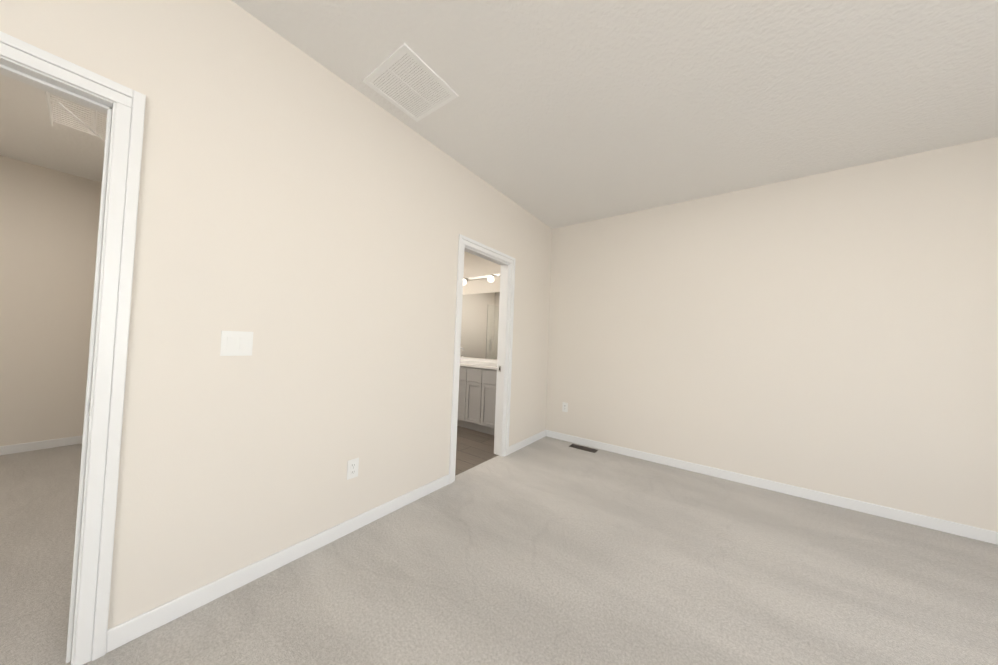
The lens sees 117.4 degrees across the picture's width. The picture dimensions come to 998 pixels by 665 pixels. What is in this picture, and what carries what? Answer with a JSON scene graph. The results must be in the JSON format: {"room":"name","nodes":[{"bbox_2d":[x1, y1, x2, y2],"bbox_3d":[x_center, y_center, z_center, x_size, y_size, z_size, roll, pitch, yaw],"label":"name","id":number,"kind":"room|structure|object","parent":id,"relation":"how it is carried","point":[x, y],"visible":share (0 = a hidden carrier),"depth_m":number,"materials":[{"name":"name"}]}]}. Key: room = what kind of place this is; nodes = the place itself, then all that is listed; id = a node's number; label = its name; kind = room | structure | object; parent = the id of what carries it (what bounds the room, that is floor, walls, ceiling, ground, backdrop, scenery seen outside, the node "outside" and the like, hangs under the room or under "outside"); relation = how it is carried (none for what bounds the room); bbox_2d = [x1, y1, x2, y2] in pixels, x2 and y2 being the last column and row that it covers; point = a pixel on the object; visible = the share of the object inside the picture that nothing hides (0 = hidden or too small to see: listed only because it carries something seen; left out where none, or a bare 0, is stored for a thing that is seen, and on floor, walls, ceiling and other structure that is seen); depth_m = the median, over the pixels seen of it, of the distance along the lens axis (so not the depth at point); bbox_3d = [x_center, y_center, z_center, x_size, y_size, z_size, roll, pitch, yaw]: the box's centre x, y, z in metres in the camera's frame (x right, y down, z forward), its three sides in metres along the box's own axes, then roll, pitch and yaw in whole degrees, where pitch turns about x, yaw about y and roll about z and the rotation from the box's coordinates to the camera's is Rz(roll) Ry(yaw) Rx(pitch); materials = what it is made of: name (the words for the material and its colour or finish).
{"room":"empty bedroom","nodes":[
{"label":"empty bedroom","id":0,"kind":"room"},
{"bbox_2d":[0,155,101,445],"bbox_3d":[-3.686,-0.175,4.071,0.120,2.740,5.060,1,-2,36],"label":"wall","id":1,"kind":"structure","parent":0,"point":[49,222],"depth_m":2.96,"materials":[{"name":"beige paint"}]},
{"bbox_2d":[0,435,82,454],"bbox_3d":[-4.681,1.077,2.633,0.013,0.082,1.380,1,-2,36],"label":"baseboard","id":2,"kind":"structure","parent":1,"relation":"attached to","point":[31,446],"depth_m":2.93,"materials":[{"name":"white wood"}]},
{"bbox_2d":[0,0,551,629],"bbox_3d":[-1.160,-0.150,1.632,0.120,2.740,6.000,1,-2,36],"label":"wall","id":3,"kind":"structure","parent":0,"point":[306,218],"depth_m":1.53,"materials":[{"name":"beige paint"}]},
{"bbox_2d":[0,31,145,664],"bbox_3d":[-1.763,0.112,0.818,0.156,2.126,0.952,1,-2,36],"label":"door frame","id":4,"kind":"structure","parent":3,"relation":"attached to","point":[122,107],"depth_m":1.12,"materials":[{"name":"white wood"}]},
{"bbox_2d":[220,331,252,355],"bbox_3d":[-1.232,0.052,1.428,0.011,0.115,0.116,1,-2,36],"label":"bedroom light switch","id":5,"kind":"object","parent":3,"relation":"attached to","point":[236,343],"visible":1,"depth_m":1.43,"materials":[{"name":"white plastic"}]},
{"bbox_2d":[106,474,449,652],"bbox_3d":[-0.944,1.195,1.845,0.013,0.082,1.770,1,-2,36],"label":"baseboard","id":6,"kind":"structure","parent":3,"relation":"attached to","point":[121,634],"depth_m":1.46,"materials":[{"name":"white wood"}]},
{"bbox_2d":[89,366,500,415],"bbox_3d":[-0.744,0.332,2.192,0.100,0.060,2.643,1,-2,36],"label":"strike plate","id":7,"kind":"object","parent":3,"relation":"attached to","point":[90,398],"depth_m":1.10,"materials":[{"name":"grey metal"}]},
{"bbox_2d":[347,458,358,479],"bbox_3d":[-0.909,0.848,1.888,0.008,0.115,0.070,1,-2,36],"label":"outlet","id":8,"kind":"object","parent":3,"relation":"attached to","point":[352,467],"visible":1,"depth_m":1.89,"materials":[{"name":"white plastic"}]},
{"bbox_2d":[449,234,515,483],"bbox_3d":[-0.178,0.233,2.976,0.156,2.126,0.872,1,-2,36],"label":"door frame","id":9,"kind":"structure","parent":3,"relation":"attached to","point":[504,351],"depth_m":3.22,"materials":[{"name":"white wood"}]},
{"bbox_2d":[508,430,545,454],"bbox_3d":[0.346,1.293,3.602,0.013,0.082,0.855,1,-2,36],"label":"baseboard","id":10,"kind":"structure","parent":3,"relation":"attached to","point":[525,442],"depth_m":3.56,"materials":[{"name":"white wood"}]},
{"bbox_2d":[455,426,497,475],"bbox_3d":[-1.844,1.306,3.723,3.540,0.100,3.550,1,-2,36],"label":"floor","id":11,"kind":"structure","parent":0,"point":[474,448],"depth_m":3.40,"materials":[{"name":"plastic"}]},
{"bbox_2d":[457,365,496,434],"bbox_3d":[-0.408,0.904,4.415,1.890,0.850,0.525,1,-2,36],"label":"bathroom vanity","id":12,"kind":"object","parent":11,"relation":"on","point":[477,395],"depth_m":4.02,"materials":[{"name":"grey wood"}]},
{"bbox_2d":[460,361,496,368],"bbox_3d":[-0.395,0.456,4.423,1.910,0.035,0.538,1,-2,36],"label":"countertop","id":13,"kind":"structure","parent":12,"relation":"on","point":[472,364],"depth_m":4.14,"materials":[{"name":"white stone"}]},
{"bbox_2d":[0,0,997,228],"bbox_3d":[-0.572,-1.567,1.353,8.320,0.120,6.120,1,-2,36],"label":"ceiling","id":14,"kind":"structure","parent":0,"point":[554,114],"depth_m":1.78,"materials":[{"name":"white paint"}]},
{"bbox_2d":[363,43,457,121],"bbox_3d":[-0.532,-1.487,1.848,0.400,0.009,0.400,1,-2,36],"label":"ceiling vent","id":15,"kind":"object","parent":14,"relation":"in","point":[406,79],"visible":1,"depth_m":1.82,"materials":[{"name":"white metal"}]},
{"bbox_2d":[0,436,997,664],"bbox_3d":[-0.678,1.279,1.272,8.320,0.100,6.120,1,-2,36],"label":"floor","id":16,"kind":"structure","parent":0,"point":[545,550],"depth_m":1.55,"materials":[{"name":"grey carpet"}]},
{"bbox_2d":[569,444,597,452],"bbox_3d":[0.987,1.353,3.547,0.310,0.006,0.110,1,-2,36],"label":"floor vent","id":17,"kind":"object","parent":16,"relation":"in","point":[583,448],"visible":1,"depth_m":3.54,"materials":[{"name":"brown metal"}]},
{"bbox_2d":[460,137,997,531],"bbox_3d":[1.149,-0.004,3.728,8.320,2.740,0.120,1,-2,36],"label":"wall","id":18,"kind":"structure","parent":0,"point":[834,332],"depth_m":2.57,"materials":[{"name":"beige paint"}]},
{"bbox_2d":[460,292,499,358],"bbox_3d":[-0.231,-0.106,4.668,1.810,1.005,0.005,1,-2,36],"label":"bathroom mirror","id":19,"kind":"object","parent":18,"relation":"attached to","point":[479,325],"visible":0.29,"depth_m":4.71,"materials":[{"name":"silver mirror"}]},
{"bbox_2d":[463,274,499,284],"bbox_3d":[-0.548,-0.820,4.847,1.300,0.137,0.156,1,-2,36],"label":"wall lamp","id":20,"kind":"object","parent":18,"relation":"attached to","point":[490,278],"visible":0.62,"depth_m":4.70,"materials":[{"name":"white glass"}]},
{"bbox_2d":[562,402,567,411],"bbox_3d":[0.833,0.943,3.827,0.070,0.115,0.008,1,-2,36],"label":"electrical outlet","id":21,"kind":"object","parent":18,"relation":"attached to","point":[564,407],"visible":1,"depth_m":3.83,"materials":[{"name":"white plastic"}]},
{"bbox_2d":[546,430,997,544],"bbox_3d":[2.219,1.340,2.784,4.000,0.082,0.013,1,-2,36],"label":"baseboard","id":22,"kind":"structure","parent":18,"relation":"attached to","point":[976,533],"depth_m":2.52,"materials":[{"name":"white wood"}]},
{"bbox_3d":[-2.816,-0.192,2.316,3.360,2.740,0.120,1,-2,36],"label":"wall","id":23,"kind":"structure","parent":0,"visible":0},
{"bbox_2d":[45,91,106,141],"bbox_3d":[-2.059,-1.115,1.545,1.234,0.255,0.309,1,-2,36],"label":"wire closet shelf","id":24,"kind":"object","parent":23,"relation":"attached to","point":[49,102],"visible":0.27,"depth_m":1.73,"materials":[{"name":"white metal"}]}
]}

